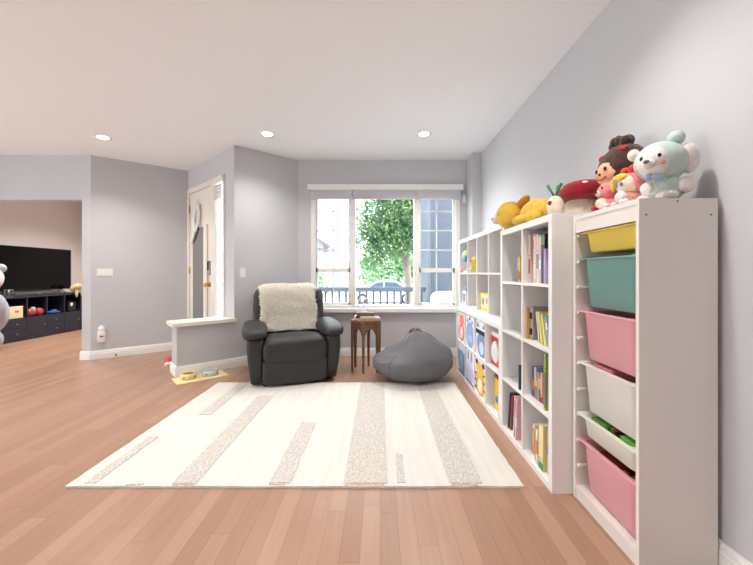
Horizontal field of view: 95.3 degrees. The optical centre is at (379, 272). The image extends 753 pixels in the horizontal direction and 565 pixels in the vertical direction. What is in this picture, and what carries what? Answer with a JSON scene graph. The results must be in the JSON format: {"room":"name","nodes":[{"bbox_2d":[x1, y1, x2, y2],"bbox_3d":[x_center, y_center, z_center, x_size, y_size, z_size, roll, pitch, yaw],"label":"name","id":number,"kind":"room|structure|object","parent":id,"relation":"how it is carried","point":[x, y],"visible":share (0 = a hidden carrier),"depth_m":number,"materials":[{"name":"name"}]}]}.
{"room":"playroom","nodes":[
{"label":"playroom","id":0,"kind":"room"},
{"bbox_2d":[0,201,81,295],"bbox_3d":[-6.675,-0.210,2.350,0.150,2.740,10.700,0,0,0],"label":"wall","id":1,"kind":"structure","parent":0,"point":[39,224],"depth_m":6.75,"materials":[{"name":"white paint"}]},
{"bbox_2d":[0,155,90,350],"bbox_3d":[-5.235,-0.210,4.645,2.730,2.740,0.110,0,0,0],"label":"wall","id":2,"kind":"structure","parent":0,"point":[22,177],"depth_m":4.59,"materials":[{"name":"grey paint"}]},
{"bbox_2d":[79,351,89,359],"bbox_3d":[-3.938,1.103,4.582,0.137,0.115,0.017,0,0,0],"label":"baseboard","id":3,"kind":"structure","parent":2,"relation":"attached to","point":[84,355],"depth_m":4.57,"materials":[{"name":"white wood"}]},
{"bbox_2d":[91,155,187,350],"bbox_3d":[-3.473,-0.210,5.016,1.153,2.740,0.169,0,0,-39],"label":"wall","id":4,"kind":"structure","parent":0,"point":[139,210],"depth_m":4.90,"materials":[{"name":"grey paint"}]},
{"bbox_2d":[97,325,105,342],"bbox_3d":[-3.768,0.825,4.640,0.090,0.230,0.056,0,0,-39],"label":"night light","id":5,"kind":"object","parent":4,"relation":"attached to","point":[101,334],"visible":1,"depth_m":4.62,"materials":[{"name":"white plastic"}]},
{"bbox_2d":[97,269,112,276],"bbox_3d":[-3.751,-0.005,4.679,0.170,0.110,0.010,0,0,-39],"label":"light switch","id":6,"kind":"object","parent":4,"relation":"attached to","point":[100,272],"visible":1,"depth_m":4.68,"materials":[{"name":"white plastic"}]},
{"bbox_2d":[90,342,171,359],"bbox_3d":[-3.419,1.103,4.940,1.163,0.115,0.017,0,0,-39],"label":"baseboard","id":7,"kind":"structure","parent":4,"relation":"attached to","point":[107,353],"depth_m":4.84,"materials":[{"name":"white wood"}]},
{"bbox_2d":[188,145,233,317],"bbox_3d":[-2.356,-0.210,4.840,1.640,2.740,0.140,0,0,43],"label":"wall","id":8,"kind":"structure","parent":0,"point":[223,162],"depth_m":4.36,"materials":[{"name":"grey paint"}]},
{"bbox_2d":[187,178,212,318],"bbox_3d":[-2.628,-0.060,4.955,0.985,2.440,0.119,0,0,43],"label":"door","id":9,"kind":"structure","parent":8,"relation":"in","point":[202,193],"depth_m":4.93,"materials":[{"name":"beige wood"}]},
{"bbox_2d":[190,203,199,243],"bbox_3d":[-2.711,-0.723,5.040,0.333,0.578,0.055,0,0,43],"label":"wreath","id":10,"kind":"object","parent":9,"relation":"hanging from","point":[194,227],"depth_m":5.00,"materials":[{"name":"white laminate"}]},
{"bbox_2d":[192,224,207,318],"bbox_3d":[-2.609,0.190,4.964,0.560,1.740,0.023,0,0,43],"label":"mirror","id":11,"kind":"object","parent":9,"relation":"attached to","point":[200,241],"visible":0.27,"depth_m":4.93,"materials":[{"name":"grey mirror"}]},
{"bbox_2d":[193,227,202,317],"bbox_3d":[-2.642,0.190,4.998,0.415,1.700,0.017,0,0,43],"label":"mirror glass","id":12,"kind":"object","parent":11,"relation":"attached to","point":[198,237],"depth_m":4.98,"materials":[{"name":"grey mirror"}]},
{"bbox_2d":[213,173,224,316],"bbox_3d":[-2.115,-0.060,4.527,0.350,2.440,0.036,0,0,43],"label":"window","id":13,"kind":"structure","parent":8,"relation":"in","point":[223,174],"depth_m":4.60,"materials":[{"name":"beige wood"}]},
{"bbox_2d":[212,175,222,199],"bbox_3d":[-2.132,-1.115,4.501,0.280,0.290,0.023,0,0,43],"label":"window blind","id":14,"kind":"object","parent":13,"relation":"attached to","point":[217,188],"visible":1,"depth_m":4.48,"materials":[{"name":"white fabric"}]},
{"bbox_2d":[214,183,221,199],"bbox_3d":[-2.129,-1.067,4.504,0.250,0.194,0.012,0,0,43],"label":"shade","id":15,"kind":"object","parent":13,"relation":"attached to","point":[217,188],"depth_m":4.50,"materials":[{"name":"white"}]},
{"bbox_2d":[172,145,297,366],"bbox_3d":[-1.796,-0.210,4.411,1.490,2.740,0.278,0,0,-41],"label":"wall","id":16,"kind":"structure","parent":0,"point":[265,184],"depth_m":4.38,"materials":[{"name":"grey paint"}]},
{"bbox_2d":[166,316,236,327],"bbox_3d":[-2.132,0.578,4.119,0.697,0.040,0.340,0,0,-42],"label":"trim","id":17,"kind":"structure","parent":16,"relation":"on","point":[220,319],"depth_m":4.03,"materials":[{"name":"white wood"}]},
{"bbox_2d":[175,356,247,376],"bbox_3d":[-1.707,1.103,4.298,1.504,0.115,0.017,0,0,-41],"label":"baseboard","id":18,"kind":"structure","parent":16,"relation":"attached to","point":[198,368],"depth_m":4.08,"materials":[{"name":"white wood"}]},
{"bbox_2d":[0,0,610,201],"bbox_3d":[-2.631,-1.640,2.350,8.237,0.120,10.700,0,0,0],"label":"ceiling","id":19,"kind":"structure","parent":0,"point":[175,84],"depth_m":2.68,"materials":[{"name":"white paint"}]},
{"bbox_2d":[0,330,634,564],"bbox_3d":[-2.631,1.220,2.350,8.237,0.120,10.700,0,0,0],"label":"floor","id":20,"kind":"structure","parent":0,"point":[62,414],"depth_m":1.71,"materials":[{"name":"brown wood"}]},
{"bbox_2d":[0,264,9,346],"bbox_3d":[-5.906,0.510,5.079,0.620,1.300,0.580,0,0,-20],"label":"plush bear","id":21,"kind":"object","parent":20,"relation":"on","point":[4,307],"visible":1,"depth_m":5.15},
{"bbox_2d":[0,292,81,343],"bbox_3d":[-6.307,0.775,6.310,0.406,0.770,1.470,0,0,0],"label":"media cabinet","id":22,"kind":"object","parent":20,"relation":"on","point":[27,327],"visible":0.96,"depth_m":6.30,"materials":[{"name":"black laminate"}]},
{"bbox_2d":[9,306,22,318],"bbox_3d":[-6.218,0.667,5.786,0.164,0.200,0.240,0,0,0],"label":"box","id":23,"kind":"object","parent":22,"relation":"on","point":[15,311],"visible":0.68,"depth_m":5.79,"materials":[{"name":"beige"}]},
{"bbox_2d":[0,245,70,295],"bbox_3d":[-6.335,-0.041,6.300,0.217,0.859,1.440,0,0,0],"label":"television","id":24,"kind":"object","parent":22,"relation":"on","point":[28,268],"visible":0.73,"depth_m":6.27,"materials":[{"name":"black plastic"}]},
{"bbox_2d":[11,290,60,295],"bbox_3d":[-6.184,0.362,6.200,0.072,0.055,0.840,0,0,0],"label":"soundbar","id":25,"kind":"object","parent":22,"relation":"on","point":[55,291],"visible":0.95,"depth_m":6.12,"materials":[{"name":"grey plastic"}]},
{"bbox_2d":[28,306,43,315],"bbox_3d":[-6.207,0.682,6.134,0.165,0.170,0.300,0,0,0],"label":"crab","id":26,"kind":"object","parent":22,"relation":"on","point":[32,311],"visible":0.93,"depth_m":6.13,"materials":[{"name":"red"}]},
{"bbox_2d":[8,311,78,320],"bbox_3d":[-6.315,0.775,6.310,0.384,0.016,1.394,0,0,0],"label":"shelf","id":27,"kind":"object","parent":22,"relation":"attached to","point":[62,313],"depth_m":6.28,"materials":[{"name":"black laminate"}]},
{"bbox_2d":[65,301,75,311],"bbox_3d":[-6.196,0.667,6.859,0.108,0.200,0.180,0,0,0],"label":"console","id":28,"kind":"object","parent":22,"relation":"on","point":[69,305],"visible":0.96,"depth_m":6.82,"materials":[{"name":"black plastic"}]},
{"bbox_2d":[70,283,81,296],"bbox_3d":[-6.115,0.350,6.926,0.220,0.285,0.199,0,0,11],"label":"plush dog","id":29,"kind":"object","parent":22,"relation":"on","point":[75,288],"visible":0.84,"depth_m":6.87},
{"bbox_2d":[172,370,228,384],"bbox_3d":[-1.994,1.157,3.817,0.520,0.006,0.275,0,0,-42],"label":"mat","id":30,"kind":"object","parent":20,"relation":"on","point":[221,373],"visible":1,"depth_m":3.75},
{"bbox_2d":[180,371,195,380],"bbox_3d":[-2.102,1.124,3.758,0.159,0.060,0.159,0,0,20],"label":"pet bowl","id":31,"kind":"object","parent":30,"relation":"on","point":[189,375],"visible":1,"depth_m":3.71,"materials":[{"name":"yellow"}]},
{"bbox_2d":[202,368,217,376],"bbox_3d":[-1.924,1.126,3.889,0.165,0.055,0.165,0,0,-14],"label":"pet bowl","id":32,"kind":"object","parent":30,"relation":"on","point":[210,372],"visible":1,"depth_m":3.84,"materials":[{"name":"grey"}]},
{"bbox_2d":[242,287,343,386],"bbox_3d":[-1.024,0.668,3.984,1.062,0.984,1.094,0,0,-19],"label":"recliner armchair","id":33,"kind":"object","parent":20,"relation":"on","point":[302,356],"visible":0.84,"depth_m":3.51,"materials":[{"name":"grey leather"}]},
{"bbox_2d":[258,282,317,331],"bbox_3d":[-1.117,0.399,4.186,0.732,0.573,0.588,0,0,-19],"label":"throw","id":34,"kind":"object","parent":33,"relation":"on","point":[284,307],"visible":0.97,"depth_m":4.07,"materials":[{"name":"beige fabric"}]},
{"bbox_2d":[260,307,319,333],"bbox_3d":[-1.095,0.586,4.195,0.710,0.452,0.233,0,0,-19],"label":"lumbar cushion","id":35,"kind":"object","parent":33,"relation":"on","point":[318,310],"depth_m":4.15,"materials":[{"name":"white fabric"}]},
{"bbox_2d":[263,331,326,353],"bbox_3d":[-0.964,0.796,3.816,0.678,0.297,0.733,0,0,-19],"label":"seat cushion","id":36,"kind":"object","parent":33,"relation":"on","point":[279,342],"depth_m":3.51,"materials":[{"name":"grey leather"}]},
{"bbox_2d":[65,382,523,488],"bbox_3d":[-0.460,1.151,2.721,2.476,0.016,1.754,0,0,0],"label":"rug","id":37,"kind":"object","parent":20,"relation":"on","point":[361,435],"visible":1,"depth_m":2.31,"materials":[{"name":"fabric"}]},
{"bbox_2d":[350,318,380,373],"bbox_3d":[-0.168,0.858,4.120,0.394,0.605,0.341,0,0,-22],"label":"side table","id":38,"kind":"object","parent":20,"relation":"on","point":[364,327],"visible":0.92,"depth_m":4.01,"materials":[{"name":"brown wood"}]},
{"bbox_2d":[373,327,452,381],"bbox_3d":[0.358,0.875,3.771,0.876,0.535,0.814,0,0,0],"label":"bean bag","id":39,"kind":"object","parent":20,"relation":"on","point":[419,357],"visible":1,"depth_m":3.49,"materials":[{"name":"grey fabric"}]},
{"bbox_2d":[457,306,499,426],"bbox_3d":[1.097,0.775,3.308,0.390,0.770,1.472,0,0,0],"label":"bookcase","id":40,"kind":"object","parent":20,"relation":"on","point":[491,369],"visible":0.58,"depth_m":2.95,"materials":[{"name":"white laminate"}]},
{"bbox_2d":[458,341,464,376],"bbox_3d":[1.082,0.959,3.837,0.344,0.325,0.325,0,0,0],"label":"box","id":41,"kind":"object","parent":40,"relation":"on","point":[461,348],"visible":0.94,"depth_m":3.83,"materials":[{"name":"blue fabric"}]},
{"bbox_2d":[458,350,464,373],"bbox_3d":[0.913,0.992,3.837,0.001,0.260,0.315,0,0,0],"label":"print","id":42,"kind":"object","parent":41,"relation":"on","point":[461,353],"depth_m":3.83,"materials":[{"name":"blue fabric"}]},
{"bbox_2d":[458,311,464,343],"bbox_3d":[1.082,0.604,3.837,0.344,0.325,0.325,0,0,0],"label":"box","id":43,"kind":"object","parent":40,"relation":"on","point":[461,316],"visible":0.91,"depth_m":3.84,"materials":[{"name":"white fabric"}]},
{"bbox_2d":[466,348,473,387],"bbox_3d":[1.082,0.959,3.485,0.344,0.325,0.325,0,0,0],"label":"box","id":44,"kind":"object","parent":40,"relation":"on","point":[469,355],"visible":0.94,"depth_m":3.46,"materials":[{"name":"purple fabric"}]},
{"bbox_2d":[467,364,473,383],"bbox_3d":[0.913,1.018,3.485,0.001,0.208,0.266,0,0,0],"label":"print","id":45,"kind":"object","parent":44,"relation":"on","point":[470,367],"depth_m":3.46,"materials":[{"name":"purple fabric"}]},
{"bbox_2d":[466,315,473,350],"bbox_3d":[1.082,0.604,3.485,0.344,0.325,0.325,0,0,0],"label":"box","id":46,"kind":"object","parent":40,"relation":"on","point":[469,319],"visible":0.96,"depth_m":3.46,"materials":[{"name":"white fabric"}]},
{"bbox_2d":[475,356,484,400],"bbox_3d":[1.080,0.959,3.131,0.347,0.325,0.325,0,0,0],"label":"box","id":47,"kind":"object","parent":40,"relation":"on","point":[479,365],"visible":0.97,"depth_m":3.12,"materials":[{"name":"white fabric"}]},
{"bbox_2d":[475,371,484,396],"bbox_3d":[0.913,1.005,3.131,0.001,0.234,0.300,0,0,0],"label":"print","id":48,"kind":"object","parent":47,"relation":"attached to","point":[479,375],"depth_m":3.11,"materials":[{"name":"orange"}]},
{"bbox_2d":[476,319,484,359],"bbox_3d":[1.090,0.606,3.131,0.344,0.328,0.325,0,0,0],"label":"box","id":49,"kind":"object","parent":40,"relation":"on","point":[480,326],"visible":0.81,"depth_m":3.14,"materials":[{"name":"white fabric"}]},
{"bbox_2d":[477,334,484,357],"bbox_3d":[0.921,0.653,3.115,0.001,0.234,0.282,0,0,0],"label":"print","id":50,"kind":"object","parent":49,"relation":"attached to","point":[480,337],"depth_m":3.11,"materials":[{"name":"blue fabric"}]},
{"bbox_2d":[459,225,504,322],"bbox_3d":[1.110,0.005,3.308,0.360,0.768,1.472,0,0,0],"label":"bookcase","id":51,"kind":"object","parent":40,"relation":"on","point":[484,245],"visible":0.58,"depth_m":3.30,"materials":[{"name":"white laminate"}]},
{"bbox_2d":[480,292,487,311],"bbox_3d":[0.979,0.268,3.147,0.042,0.165,0.297,0,0,0],"label":"box","id":52,"kind":"object","parent":51,"relation":"on","point":[483,296],"visible":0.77,"depth_m":3.16,"materials":[{"name":"yellow cardboard"}]},
{"bbox_2d":[481,295,487,308],"bbox_3d":[0.960,0.266,3.138,0.001,0.110,0.220,0,0,0],"label":"picture","id":53,"kind":"object","parent":52,"relation":"attached to","point":[484,298],"depth_m":3.15,"materials":[{"name":"beige"}]},
{"bbox_2d":[491,330,498,367],"bbox_3d":[1.020,0.629,2.830,0.185,0.275,0.210,0,0,0],"label":"box","id":54,"kind":"object","parent":40,"relation":"on","point":[494,333],"visible":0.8,"depth_m":2.81,"materials":[{"name":"red fabric"}]},
{"bbox_2d":[494,374,498,411],"bbox_3d":[1.021,0.979,2.793,0.142,0.285,0.116,0,0,0],"label":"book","id":55,"kind":"object","parent":40,"relation":"on","point":[496,376],"visible":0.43,"depth_m":2.80,"materials":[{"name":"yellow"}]},
{"bbox_2d":[500,213,585,493],"bbox_3d":[1.097,0.423,2.185,0.390,1.474,0.770,0,0,0],"label":"bookcase","id":56,"kind":"object","parent":20,"relation":"on","point":[515,349],"visible":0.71,"depth_m":1.88,"materials":[{"name":"white laminate"}]},
{"bbox_2d":[508,392,519,427],"bbox_3d":[1.027,0.987,2.463,0.201,0.269,0.057,0,0,0],"label":"book","id":57,"kind":"object","parent":56,"relation":"on","point":[511,393],"visible":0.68,"depth_m":2.46,"materials":[{"name":"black paper"}]},
{"bbox_2d":[510,395,520,429],"bbox_3d":[1.032,0.992,2.437,0.201,0.260,0.055,0,0,0],"label":"book","id":58,"kind":"object","parent":56,"relation":"on","point":[512,400],"visible":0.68,"depth_m":2.43,"materials":[{"name":"red paper"}]},
{"bbox_2d":[513,396,520,436],"bbox_3d":[1.019,0.979,2.341,0.211,0.285,0.042,0,0,0],"label":"book","id":59,"kind":"object","parent":56,"relation":"on","point":[515,397],"visible":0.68,"depth_m":2.33,"materials":[{"name":"white paper"}]},
{"bbox_2d":[515,399,520,439],"bbox_3d":[1.015,0.981,2.295,0.211,0.280,0.038,0,0,0],"label":"book","id":60,"kind":"object","parent":56,"relation":"on","point":[518,401],"visible":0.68,"depth_m":2.29,"materials":[{"name":"pink paper"}]},
{"bbox_2d":[491,195,547,228],"bbox_3d":[0.982,-0.418,2.324,0.229,0.207,0.485,0,0,-15],"label":"puppy","id":61,"kind":"object","parent":56,"relation":"on","point":[509,214],"visible":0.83,"depth_m":2.29},
{"bbox_2d":[526,307,529,338],"bbox_3d":[1.052,0.315,2.164,0.260,0.200,0.014,0,0,0],"label":"book","id":62,"kind":"object","parent":56,"relation":"on","point":[527,308],"visible":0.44,"depth_m":2.16,"materials":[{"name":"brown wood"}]},
{"bbox_2d":[528,235,532,282],"bbox_3d":[1.042,-0.089,2.154,0.211,0.300,0.020,0,0,0],"label":"book","id":63,"kind":"object","parent":56,"relation":"on","point":[530,260],"visible":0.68,"depth_m":2.14,"materials":[{"name":"beige paper"}]},
{"bbox_2d":[532,423,538,459],"bbox_3d":[1.022,1.014,2.060,0.201,0.216,0.035,0,0,0],"label":"book","id":64,"kind":"object","parent":56,"relation":"on","point":[535,425],"visible":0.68,"depth_m":2.05,"materials":[{"name":"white paper"}]},
{"bbox_2d":[535,429,538,464],"bbox_3d":[1.017,1.019,2.010,0.201,0.206,0.030,0,0,0],"label":"book","id":65,"kind":"object","parent":56,"relation":"on","point":[537,430],"visible":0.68,"depth_m":2.00,"materials":[{"name":"beige paper"}]},
{"bbox_2d":[536,235,540,282],"bbox_3d":[1.047,-0.084,2.054,0.211,0.290,0.023,0,0,0],"label":"book","id":66,"kind":"object","parent":56,"relation":"on","point":[537,236],"visible":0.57,"depth_m":2.05,"materials":[{"name":"white paper"}]},
{"bbox_2d":[530,306,547,339],"bbox_3d":[1.063,0.312,2.134,0.258,0.205,0.038,0,0,0],"label":"book","id":67,"kind":"object","parent":56,"relation":"on","point":[533,309],"visible":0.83,"depth_m":2.12,"materials":[{"name":"grey paper"}]},
{"bbox_2d":[538,236,540,282],"bbox_3d":[1.049,-0.079,2.027,0.211,0.280,0.030,0,0,0],"label":"book","id":68,"kind":"object","parent":56,"relation":"on","point":[539,256],"visible":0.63,"depth_m":2.03,"materials":[{"name":"pink paper"}]},
{"bbox_2d":[537,311,547,344],"bbox_3d":[1.027,0.320,2.000,0.190,0.189,0.065,0,0,0],"label":"book","id":69,"kind":"object","parent":56,"relation":"on","point":[539,313],"visible":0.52,"depth_m":2.00,"materials":[{"name":"yellow paper"}]},
{"bbox_2d":[538,423,547,472],"bbox_3d":[1.024,0.991,1.949,0.221,0.260,0.050,0,2,0],"label":"book","id":70,"kind":"object","parent":56,"relation":"on","point":[542,462],"visible":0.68,"depth_m":1.93,"materials":[{"name":"yellow paper"}]},
{"bbox_2d":[541,233,547,283],"bbox_3d":[1.049,-0.083,1.989,0.211,0.288,0.043,0,0,0],"label":"book","id":71,"kind":"object","parent":56,"relation":"on","point":[544,237],"visible":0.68,"depth_m":1.98,"materials":[{"name":"blue paper"}]},
{"bbox_2d":[541,314,547,345],"bbox_3d":[1.032,0.326,1.970,0.190,0.178,0.058,0,0,0],"label":"book","id":72,"kind":"object","parent":56,"relation":"on","point":[542,315],"visible":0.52,"depth_m":1.97,"materials":[{"name":"yellow paper"}]},
{"bbox_2d":[544,353,547,410],"bbox_3d":[1.032,0.611,1.921,0.221,0.315,0.022,0,0,0],"label":"book","id":73,"kind":"object","parent":56,"relation":"on","point":[545,354],"visible":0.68,"depth_m":1.91,"materials":[{"name":"green paper"}]},
{"bbox_2d":[544,249,547,283],"bbox_3d":[1.044,-0.039,1.957,0.210,0.200,0.020,0,0,0],"label":"book","id":74,"kind":"object","parent":56,"relation":"on","point":[545,250],"visible":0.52,"depth_m":1.95,"materials":[{"name":"purple paper"}]},
{"bbox_2d":[546,183,563,213],"bbox_3d":[0.982,-0.410,1.930,0.097,0.190,0.090,0,0,0],"label":"radish","id":75,"kind":"object","parent":56,"relation":"on","point":[555,204],"visible":0.87,"depth_m":1.90,"materials":[{"name":"white"}]},
{"bbox_2d":[557,179,600,212],"bbox_3d":[1.170,-0.425,2.002,0.230,0.221,0.295,0,0,0],"label":"mushroom","id":76,"kind":"object","parent":56,"relation":"on","point":[579,196],"visible":0.8,"depth_m":1.93,"materials":[{"name":"red fabric"}]},
{"bbox_2d":[573,198,717,564],"bbox_3d":[1.162,0.434,1.562,0.308,1.452,0.456,0,0,0],"label":"storage unit","id":77,"kind":"object","parent":20,"relation":"on","point":[676,253],"visible":0.71,"depth_m":1.33,"materials":[{"name":"white laminate"}]},
{"bbox_2d":[591,182,616,211],"bbox_3d":[1.071,-0.361,1.612,0.115,0.146,0.104,0,0,0],"label":"plush bear","id":78,"kind":"object","parent":77,"relation":"on","point":[605,196],"visible":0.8,"depth_m":1.59},
{"bbox_2d":[577,411,635,471],"bbox_3d":[1.152,0.765,1.562,0.288,0.108,0.411,0,0,0],"label":"storage bin","id":79,"kind":"object","parent":77,"relation":"in","point":[622,451],"visible":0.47,"depth_m":1.53,"materials":[{"name":"white plastic"}]},
{"bbox_2d":[591,417,619,432],"bbox_3d":[1.136,0.759,1.653,0.170,0.093,0.120,0,0,0],"label":"toy","id":80,"kind":"object","parent":79,"relation":"in","point":[598,420],"visible":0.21,"depth_m":1.64,"materials":[{"name":"green plastic"}]},
{"bbox_2d":[611,427,627,438],"bbox_3d":[1.097,0.754,1.562,0.088,0.102,0.044,0,0,0],"label":"animal","id":81,"kind":"object","parent":79,"relation":"in","point":[614,430],"visible":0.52,"depth_m":1.55},
{"bbox_2d":[620,436,635,447],"bbox_3d":[1.136,0.758,1.458,0.170,0.095,0.100,0,0,0],"label":"toy","id":82,"kind":"object","parent":79,"relation":"in","point":[628,440],"visible":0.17,"depth_m":1.46,"materials":[{"name":"green plastic"}]},
{"bbox_2d":[578,436,635,535],"bbox_3d":[1.156,0.966,1.562,0.288,0.248,0.411,0,0,0],"label":"storage bin","id":83,"kind":"object","parent":77,"relation":"in","point":[613,487],"visible":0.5,"depth_m":1.53,"materials":[{"name":"pink plastic"}]},
{"bbox_2d":[599,451,635,475],"bbox_3d":[1.136,0.981,1.643,0.160,0.190,0.150,0,0,0],"label":"toy box","id":84,"kind":"object","parent":83,"relation":"in","point":[613,459],"visible":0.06,"depth_m":1.60,"materials":[{"name":"red"}]},
{"bbox_2d":[578,360,635,439],"bbox_3d":[1.156,0.572,1.562,0.288,0.243,0.411,0,0,0],"label":"storage bin","id":85,"kind":"object","parent":77,"relation":"in","point":[612,398],"visible":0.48,"depth_m":1.53,"materials":[{"name":"white plastic"}]},
{"bbox_2d":[593,363,635,381],"bbox_3d":[1.116,0.563,1.633,0.120,0.232,0.140,0,0,0],"label":"toy","id":86,"kind":"object","parent":85,"relation":"in","point":[601,366],"visible":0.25,"depth_m":1.56,"materials":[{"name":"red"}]},
{"bbox_2d":[578,310,635,376],"bbox_3d":[1.156,0.310,1.562,0.288,0.243,0.411,0,0,0],"label":"storage bin","id":87,"kind":"object","parent":77,"relation":"in","point":[611,333],"visible":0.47,"depth_m":1.54,"materials":[{"name":"pink plastic"}]},
{"bbox_2d":[579,255,635,313],"bbox_3d":[1.160,0.049,1.562,0.288,0.243,0.411,0,0,0],"label":"storage bin","id":88,"kind":"object","parent":77,"relation":"in","point":[612,280],"visible":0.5,"depth_m":1.53,"materials":[{"name":"teal plastic"}]},
{"bbox_2d":[580,222,635,252],"bbox_3d":[1.168,-0.152,1.562,0.288,0.103,0.411,0,0,0],"label":"storage bin","id":89,"kind":"object","parent":77,"relation":"in","point":[621,238],"visible":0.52,"depth_m":1.54,"materials":[{"name":"yellow plastic"}]},
{"bbox_2d":[595,134,643,184],"bbox_3d":[1.216,-0.491,1.716,0.230,0.398,0.227,0,0,42],"label":"doll","id":90,"kind":"object","parent":77,"relation":"on","point":[610,165],"visible":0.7,"depth_m":1.67},
{"bbox_2d":[610,164,645,205],"bbox_3d":[1.093,-0.380,1.504,0.133,0.180,0.109,0,0,13],"label":"doll","id":91,"kind":"object","parent":77,"relation":"on","point":[627,184],"visible":0.88,"depth_m":1.48,"materials":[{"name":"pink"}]},
{"bbox_2d":[627,172,645,191],"bbox_3d":[1.113,-0.395,1.499,0.092,0.110,0.110,0,0,0],"label":"hood","id":92,"kind":"object","parent":91,"relation":"attached to","point":[634,182],"depth_m":1.46,"materials":[{"name":"pink fabric"}]},
{"bbox_2d":[627,130,700,198],"bbox_3d":[1.170,-0.436,1.421,0.245,0.295,0.175,0,0,0],"label":"plush bear","id":93,"kind":"object","parent":77,"relation":"on","point":[661,164],"visible":0.94,"depth_m":1.36},
{"bbox_2d":[298,160,466,347],"bbox_3d":[0.065,-0.210,4.875,2.544,2.740,0.150,0,0,0],"label":"wall","id":94,"kind":"structure","parent":0,"point":[394,326],"depth_m":4.80,"materials":[{"name":"grey paint"}]},
{"bbox_2d":[311,191,459,312],"bbox_3d":[0.075,-0.295,4.820,2.140,1.690,0.160,0,0,0],"label":"window","id":95,"kind":"structure","parent":94,"relation":"in","point":[351,307],"depth_m":4.79,"materials":[{"name":"white wood"}]},
{"bbox_2d":[310,190,351,198],"bbox_3d":[-0.675,-1.085,4.759,0.580,0.119,0.050,0,0,0],"label":"shade","id":96,"kind":"object","parent":95,"relation":"attached to","point":[314,194],"depth_m":4.74,"materials":[{"name":"grey fabric"}]},
{"bbox_2d":[352,190,416,198],"bbox_3d":[0.065,-1.085,4.759,0.890,0.119,0.050,0,0,0],"label":"shade","id":97,"kind":"object","parent":95,"relation":"attached to","point":[357,194],"depth_m":4.74,"materials":[{"name":"grey fabric"}]},
{"bbox_2d":[307,184,463,198],"bbox_3d":[0.075,-1.125,4.757,2.150,0.200,0.084,0,0,0],"label":"window blind","id":98,"kind":"object","parent":95,"relation":"attached to","point":[317,191],"visible":1,"depth_m":4.74,"materials":[{"name":"white fabric"}]},
{"bbox_2d":[417,190,460,198],"bbox_3d":[0.815,-1.085,4.759,0.600,0.119,0.050,0,0,0],"label":"shade","id":99,"kind":"object","parent":95,"relation":"attached to","point":[421,194],"depth_m":4.74,"materials":[{"name":"grey fabric"}]},
{"bbox_2d":[339,348,456,355],"bbox_3d":[0.033,1.103,4.792,2.359,0.115,0.017,0,0,0],"label":"baseboard","id":100,"kind":"structure","parent":94,"relation":"attached to","point":[343,351],"depth_m":4.78,"materials":[{"name":"white wood"}]},
{"bbox_2d":[467,153,481,236],"bbox_3d":[1.274,-0.210,4.655,0.125,2.740,0.290,0,0,0],"label":"wall","id":101,"kind":"structure","parent":0,"point":[474,162],"depth_m":4.51,"materials":[{"name":"grey paint"}]},
{"bbox_2d":[482,0,752,563],"bbox_3d":[1.412,-0.210,0.975,0.150,2.740,7.950,0,0,0],"label":"wall","id":102,"kind":"structure","parent":0,"point":[648,70],"depth_m":1.50,"materials":[{"name":"grey paint"}]},
{"bbox_2d":[718,538,752,564],"bbox_3d":[1.329,1.103,0.755,0.017,0.115,7.510,0,0,0],"label":"baseboard","id":103,"kind":"structure","parent":102,"relation":"attached to","point":[727,555],"depth_m":1.30,"materials":[{"name":"white wood"}]},
{"label":"outside","id":104,"kind":"structure","parent":0,"visible":0},
{"bbox_2d":[217,284,412,316],"bbox_3d":[0.000,2.010,32.500,60.000,0.200,55.000,0,0,0],"label":"ground","id":105,"kind":"structure","parent":104,"point":[219,286],"depth_m":23.82,"materials":[{"name":"white"}]},
{"bbox_2d":[318,267,330,300],"bbox_3d":[-3.013,0.758,16.993,1.283,2.303,1.094,0,0,0],"label":"shrub","id":106,"kind":"object","parent":105,"relation":"on","point":[321,282],"visible":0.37,"depth_m":16.91,"materials":[{"name":"green plant"}]},
{"bbox_2d":[318,238,359,301],"bbox_3d":[-4.493,-0.515,26.700,5.178,4.851,13.400,0,0,0],"label":"house","id":107,"kind":"structure","parent":105,"relation":"on","point":[325,258],"depth_m":26.97,"materials":[{"name":"white"}]},
{"bbox_2d":[347,199,412,304],"bbox_3d":[0.685,-0.914,10.955,3.555,5.657,2.014,0,0,3],"label":"tree","id":108,"kind":"object","parent":105,"relation":"on","point":[393,234],"visible":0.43,"depth_m":10.74,"materials":[{"name":"green plant"}]},
{"bbox_2d":[348,280,412,303],"bbox_3d":[0.257,1.185,21.990,4.420,1.450,1.720,0,0,0],"label":"parked car","id":109,"kind":"object","parent":105,"relation":"on","point":[382,283],"visible":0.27,"depth_m":21.15,"materials":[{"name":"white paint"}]},
{"bbox_2d":[356,248,412,285],"bbox_3d":[1.573,-0.589,29.954,7.338,5.008,3.395,0,0,-2],"label":"tree","id":110,"kind":"object","parent":105,"relation":"on","point":[397,267],"visible":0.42,"depth_m":29.40,"materials":[{"name":"green plant"}]},
{"bbox_2d":[421,199,451,302],"bbox_3d":[1.853,-0.265,7.335,1.895,4.350,1.730,0,0,0],"label":"house wing","id":111,"kind":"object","parent":105,"relation":"on","point":[428,219],"visible":0.1,"depth_m":6.50,"materials":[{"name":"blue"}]},
{"bbox_3d":[0.550,1.565,5.900,4.900,0.690,1.700,0,0,0],"label":"floor","id":112,"kind":"structure","parent":105,"relation":"on","visible":0},
{"bbox_2d":[318,287,425,304],"bbox_3d":[-0.510,0.730,6.600,2.780,0.980,0.100,0,0,0],"label":"porch railing","id":113,"kind":"object","parent":112,"relation":"on","point":[325,290],"visible":0.23,"depth_m":6.56,"materials":[{"name":"grey wood"}]},
{"bbox_2d":[430,291,451,302],"bbox_3d":[1.180,0.772,5.805,0.640,0.914,0.610,0,0,0],"label":"covered chair","id":114,"kind":"object","parent":112,"relation":"on","point":[442,296],"visible":0.23,"depth_m":5.88,"materials":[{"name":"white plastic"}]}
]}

